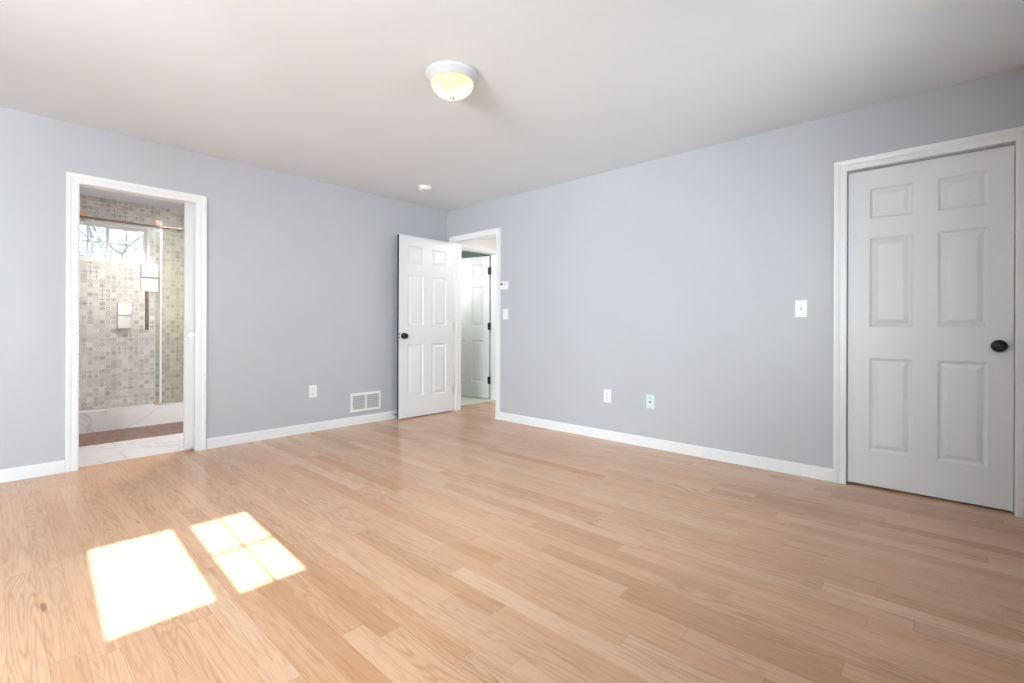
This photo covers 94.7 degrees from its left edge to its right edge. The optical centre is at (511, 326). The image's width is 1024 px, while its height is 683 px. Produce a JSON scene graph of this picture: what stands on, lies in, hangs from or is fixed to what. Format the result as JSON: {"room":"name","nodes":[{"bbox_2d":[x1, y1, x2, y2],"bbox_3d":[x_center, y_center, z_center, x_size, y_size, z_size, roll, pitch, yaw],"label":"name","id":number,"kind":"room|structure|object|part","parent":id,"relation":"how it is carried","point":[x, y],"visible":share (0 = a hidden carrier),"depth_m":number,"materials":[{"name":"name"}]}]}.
{"room":"empty bedroom","nodes":[
{"label":"empty bedroom","id":0,"kind":"room"},
{"bbox_2d":[79,194,183,409],"bbox_3d":[-4.401,-0.214,5.496,0.120,2.440,1.770,0,0,42],"label":"wall","id":1,"kind":"structure","parent":0,"point":[116,365],"depth_m":5.42,"materials":[{"name":"tile"}]},
{"bbox_2d":[79,219,149,264],"bbox_3d":[-4.551,-0.944,5.310,0.104,0.444,0.750,0,0,42],"label":"window","id":2,"kind":"structure","parent":1,"relation":"in","point":[146,231],"depth_m":5.37,"materials":[{"name":"white plastic"}]},
{"bbox_3d":[-4.658,-0.945,5.182,0.022,0.388,0.359,0,0,42],"label":"sash","id":3,"kind":"part","parent":2,"relation":"part of","materials":[{"name":"white plastic"}]},
{"bbox_3d":[-4.455,-0.944,5.450,0.022,0.388,0.359,0,0,42],"label":"sash","id":4,"kind":"part","parent":2,"relation":"part of","materials":[{"name":"white plastic"}]},
{"bbox_2d":[117,303,131,327],"bbox_3d":[-4.406,-0.128,5.364,0.050,0.288,0.125,0,0,42],"label":"recessed shower niche","id":5,"kind":"object","parent":1,"relation":"attached to","point":[124,310],"visible":1,"depth_m":5.34,"materials":[{"name":"white ceramic"}]},
{"bbox_2d":[0,106,446,468],"bbox_3d":[-3.002,-0.209,3.497,0.120,2.440,6.400,0,0,42],"label":"wall","id":6,"kind":"structure","parent":0,"point":[302,272],"depth_m":4.11,"materials":[{"name":"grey paint"}]},
{"bbox_2d":[0,460,64,482],"bbox_3d":[-4.112,0.965,2.185,0.013,0.085,2.970,0,0,42],"label":"baseboard","id":7,"kind":"structure","parent":6,"relation":"attached to","point":[56,467],"depth_m":3.16,"materials":[{"name":"white paint"}]},
{"bbox_2d":[65,171,206,472],"bbox_3d":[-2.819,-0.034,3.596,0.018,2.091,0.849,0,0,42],"label":"door frame","id":8,"kind":"structure","parent":6,"relation":"attached to","point":[73,180],"depth_m":3.33,"materials":[{"name":"white paint"}]},
{"bbox_2d":[183,201,194,448],"bbox_3d":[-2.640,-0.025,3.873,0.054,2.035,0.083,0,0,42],"label":"door","id":9,"kind":"structure","parent":6,"relation":"in","point":[189,208],"depth_m":3.86,"materials":[{"name":"white paint"}]},
{"bbox_2d":[206,410,396,448],"bbox_3d":[-1.673,0.973,4.861,0.013,0.085,2.562,0,0,42],"label":"baseboard","id":10,"kind":"structure","parent":6,"relation":"attached to","point":[215,442],"depth_m":4.44,"materials":[{"name":"white paint"}]},
{"bbox_2d":[309,385,316,397],"bbox_3d":[-1.931,0.625,4.580,0.009,0.118,0.075,0,0,42],"label":"wall outlet","id":11,"kind":"object","parent":6,"relation":"attached to","point":[312,388],"visible":1,"depth_m":4.57,"materials":[{"name":"white plastic"}]},
{"bbox_2d":[351,391,380,412],"bbox_3d":[-1.547,0.787,5.001,0.010,0.194,0.350,0,0,42],"label":"air vent","id":12,"kind":"object","parent":6,"relation":"in","point":[363,401],"visible":1,"depth_m":4.99,"materials":[{"name":"white plastic"}]},
{"bbox_2d":[461,251,490,383],"bbox_3d":[-1.325,-0.203,7.787,3.180,2.440,2.400,0,0,42],"label":"wall","id":13,"kind":"structure","parent":0,"point":[467,254],"depth_m":8.57,"materials":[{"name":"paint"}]},
{"bbox_2d":[461,256,490,397],"bbox_3d":[-0.619,0.002,6.856,0.777,2.012,0.045,0,0,33],"label":"door","id":14,"kind":"structure","parent":13,"relation":"in","point":[475,271],"depth_m":6.78,"materials":[{"name":"white paint"}]},
{"bbox_2d":[467,238,495,248],"bbox_3d":[-0.083,-0.199,6.804,0.120,2.440,2.180,0,0,42],"label":"wall","id":15,"kind":"structure","parent":0,"point":[491,242],"depth_m":6.42,"materials":[{"name":"white paint"}]},
{"bbox_2d":[461,243,495,399],"bbox_3d":[-0.508,-0.033,6.325,0.138,2.106,0.902,0,0,42],"label":"door frame","id":16,"kind":"structure","parent":15,"relation":"attached to","point":[493,255],"depth_m":6.61,"materials":[{"name":"white paint"}]},
{"bbox_2d":[0,384,1023,682],"bbox_3d":[-1.504,1.046,3.684,8.250,0.060,8.700,0,0,42],"label":"floor","id":17,"kind":"structure","parent":0,"point":[467,544],"depth_m":2.00,"materials":[{"name":"brown wood"}]},
{"bbox_2d":[79,402,182,433],"bbox_3d":[-3.702,0.906,4.856,0.120,0.205,1.530,0,0,42],"label":"shower curb","id":18,"kind":"object","parent":17,"relation":"on","point":[106,420],"visible":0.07,"depth_m":4.68,"materials":[{"name":"white stone"}]},
{"bbox_2d":[79,403,153,412],"bbox_3d":[-3.938,0.794,4.560,0.067,0.017,0.765,0,0,42],"label":"shower threshold","id":19,"kind":"object","parent":18,"relation":"on","point":[151,404],"visible":0.56,"depth_m":4.61,"materials":[{"name":"white stone"}]},
{"bbox_2d":[153,227,182,403],"bbox_3d":[-3.466,-0.121,5.169,0.018,1.850,0.751,0,0,42],"label":"screen","id":20,"kind":"object","parent":18,"relation":"on","point":[154,402],"visible":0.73,"depth_m":4.91,"materials":[{"name":"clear glass"}]},
{"bbox_2d":[79,422,182,446],"bbox_3d":[-3.589,0.998,4.438,0.564,0.020,1.010,0,0,42],"label":"bath rug","id":21,"kind":"object","parent":17,"relation":"on","point":[94,438],"visible":0.83,"depth_m":4.40,"materials":[{"name":"brown fabric"}]},
{"bbox_2d":[0,0,1023,251],"bbox_3d":[-1.510,-1.474,3.630,8.500,0.100,8.900,0,0,42],"label":"ceiling","id":22,"kind":"structure","parent":0,"point":[334,92],"depth_m":2.62,"materials":[{"name":"white paint"}]},
{"bbox_2d":[418,185,431,191],"bbox_3d":[-0.881,-1.401,4.791,0.140,0.041,0.140,0,0,42],"label":"smoke detector","id":23,"kind":"object","parent":22,"relation":"attached to","point":[425,188],"visible":1,"depth_m":4.75,"materials":[{"name":"white plastic"}]},
{"bbox_2d":[425,60,478,102],"bbox_3d":[-0.336,-1.341,2.655,0.300,0.157,0.300,0,0,42],"label":"ceiling light","id":24,"kind":"object","parent":22,"relation":"attached to","point":[452,80],"visible":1,"depth_m":2.57,"materials":[{"name":"white glass"}]},
{"bbox_3d":[-0.336,-1.332,2.655,0.236,0.082,0.236,0,0,42],"label":"lamp shade","id":25,"kind":"part","parent":24,"relation":"part of","materials":[{"name":"white glass"}]},
{"bbox_2d":[447,68,1023,468],"bbox_3d":[1.105,-0.194,4.166,5.050,2.440,0.120,0,0,42],"label":"wall","id":26,"kind":"structure","parent":0,"point":[678,279],"depth_m":3.73,"materials":[{"name":"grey paint"}]},
{"bbox_2d":[397,234,453,418],"bbox_3d":[-0.962,-0.005,5.422,0.091,2.022,0.779,0,0,43],"label":"door","id":27,"kind":"structure","parent":26,"relation":"in","point":[425,324],"depth_m":5.39,"materials":[{"name":"white paint"}]},
{"bbox_3d":[-1.173,0.098,5.171,0.056,0.068,0.068,0,0,43],"label":"knob","id":28,"kind":"part","parent":27,"relation":"part of","materials":[{"name":"black metal"}]},
{"bbox_2d":[449,228,500,419],"bbox_3d":[-0.408,-0.038,5.531,0.853,2.116,0.138,0,0,42],"label":"door frame","id":29,"kind":"structure","parent":26,"relation":"attached to","point":[497,231],"depth_m":5.73,"materials":[{"name":"white paint"}]},
{"bbox_2d":[500,281,508,289],"bbox_3d":[-0.083,-0.451,5.149,0.124,0.092,0.028,0,0,42],"label":"thermostat","id":30,"kind":"object","parent":26,"relation":"attached to","point":[504,285],"visible":1,"depth_m":5.13,"materials":[{"name":"white plastic"}]},
{"bbox_2d":[503,309,507,319],"bbox_3d":[-0.072,-0.139,5.150,0.075,0.118,0.010,0,0,42],"label":"light switch","id":31,"kind":"object","parent":26,"relation":"attached to","point":[505,311],"visible":1,"depth_m":5.14,"materials":[{"name":"white plastic"}]},
{"bbox_2d":[604,389,610,402],"bbox_3d":[0.867,0.627,4.293,0.075,0.118,0.009,0,0,42],"label":"wall outlet","id":32,"kind":"object","parent":26,"relation":"attached to","point":[607,393],"visible":1,"depth_m":4.29,"materials":[{"name":"white plastic"}]},
{"bbox_2d":[646,394,654,408],"bbox_3d":[1.176,0.635,4.012,0.075,0.118,0.008,0,0,42],"label":"jack plate","id":33,"kind":"object","parent":26,"relation":"attached to","point":[650,399],"visible":1,"depth_m":4.01,"materials":[{"name":"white plastic"}]},
{"bbox_2d":[499,412,832,481],"bbox_3d":[0.999,0.983,4.168,3.069,0.085,0.013,0,0,42],"label":"baseboard","id":34,"kind":"structure","parent":26,"relation":"attached to","point":[799,469],"depth_m":3.79,"materials":[{"name":"white paint"}]},
{"bbox_2d":[795,300,806,316],"bbox_3d":[1.996,-0.126,3.260,0.075,0.118,0.018,0,0,42],"label":"light switch","id":35,"kind":"object","parent":26,"relation":"attached to","point":[800,305],"visible":1,"depth_m":3.26,"materials":[{"name":"white plastic"}]},
{"bbox_2d":[833,126,1023,517],"bbox_3d":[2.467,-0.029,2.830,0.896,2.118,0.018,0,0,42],"label":"door frame","id":36,"kind":"structure","parent":26,"relation":"attached to","point":[1016,134],"depth_m":2.87,"materials":[{"name":"white paint"}]},
{"bbox_2d":[847,145,1014,510],"bbox_3d":[2.490,0.006,2.855,0.754,2.026,0.091,0,0,42],"label":"door","id":37,"kind":"structure","parent":26,"relation":"in","point":[931,242],"depth_m":2.83,"materials":[{"name":"white paint"}]},
{"bbox_3d":[2.714,0.106,2.626,0.068,0.068,0.056,0,0,42],"label":"knob","id":38,"kind":"part","parent":37,"relation":"part of","materials":[{"name":"black metal"}]},
{"bbox_3d":[-4.077,-0.213,4.084,2.260,2.440,0.120,0,0,42],"label":"wall","id":39,"kind":"structure","parent":0,"visible":0},
{"bbox_2d":[80,215,183,230],"bbox_3d":[-3.687,-1.037,4.848,0.044,0.044,1.530,0,0,42],"label":"shower rail","id":40,"kind":"object","parent":39,"relation":"attached to","point":[87,217],"visible":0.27,"depth_m":4.71,"materials":[{"name":"brown metal"}]},
{"bbox_2d":[80,209,161,409],"bbox_3d":[-3.882,-0.164,4.675,0.111,1.900,0.676,0,0,42],"label":"shower door","id":41,"kind":"structure","parent":40,"relation":"hanging from","point":[82,212],"depth_m":4.91,"materials":[{"name":"clear glass"}]},
{"bbox_3d":[-3.737,-0.252,4.833,0.111,0.563,0.014,0,0,42],"label":"handle","id":42,"kind":"part","parent":41,"relation":"part of","materials":[{"name":"grey metal"}]},
{"bbox_2d":[140,264,159,291],"bbox_3d":[-3.666,-0.496,4.780,0.060,0.270,0.152,0,0,42],"label":"shower caddy","id":43,"kind":"object","parent":41,"relation":"attached to","point":[149,278],"visible":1,"depth_m":4.75,"materials":[{"name":"white plastic"}]},
{"bbox_2d":[140,264,157,277],"bbox_3d":[-3.671,-0.566,4.774,0.056,0.130,0.132,0,0,42],"label":"tray","id":44,"kind":"object","parent":43,"relation":"on","point":[146,270],"depth_m":4.75,"materials":[{"name":"white plastic"}]},
{"bbox_2d":[140,278,157,291],"bbox_3d":[-3.672,-0.425,4.774,0.056,0.128,0.132,0,0,42],"label":"tray","id":45,"kind":"object","parent":43,"relation":"on","point":[146,284],"depth_m":4.75,"materials":[{"name":"white plastic"}]},
{"label":"outside","id":46,"kind":"structure","parent":0,"visible":0},
{"bbox_3d":[-23.942,1.387,26.905,57.400,0.100,80.000,0,0,42],"label":"ground","id":47,"kind":"structure","parent":46,"visible":0},
{"bbox_2d":[79,226,142,259],"bbox_3d":[-7.524,-1.831,8.134,7.058,6.467,3.946,0,0,42],"label":"bare tree","id":48,"kind":"object","parent":47,"relation":"on","point":[97,233],"visible":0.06,"depth_m":8.61,"materials":[{"name":"grey plant"}]},
{"bbox_2d":[79,225,142,259],"bbox_3d":[-9.505,-1.881,12.465,5.770,6.562,7.540,0,0,-43],"label":"bare tree","id":49,"kind":"object","parent":47,"relation":"on","point":[118,232],"visible":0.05,"depth_m":10.91,"materials":[{"name":"grey plant"}]},
{"bbox_2d":[79,232,142,258],"bbox_3d":[-6.112,-0.497,6.824,3.836,3.828,3.246,0,0,23],"label":"bare tree","id":50,"kind":"object","parent":47,"relation":"on","point":[137,232],"visible":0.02,"depth_m":6.42,"materials":[{"name":"grey plant"}]}
]}

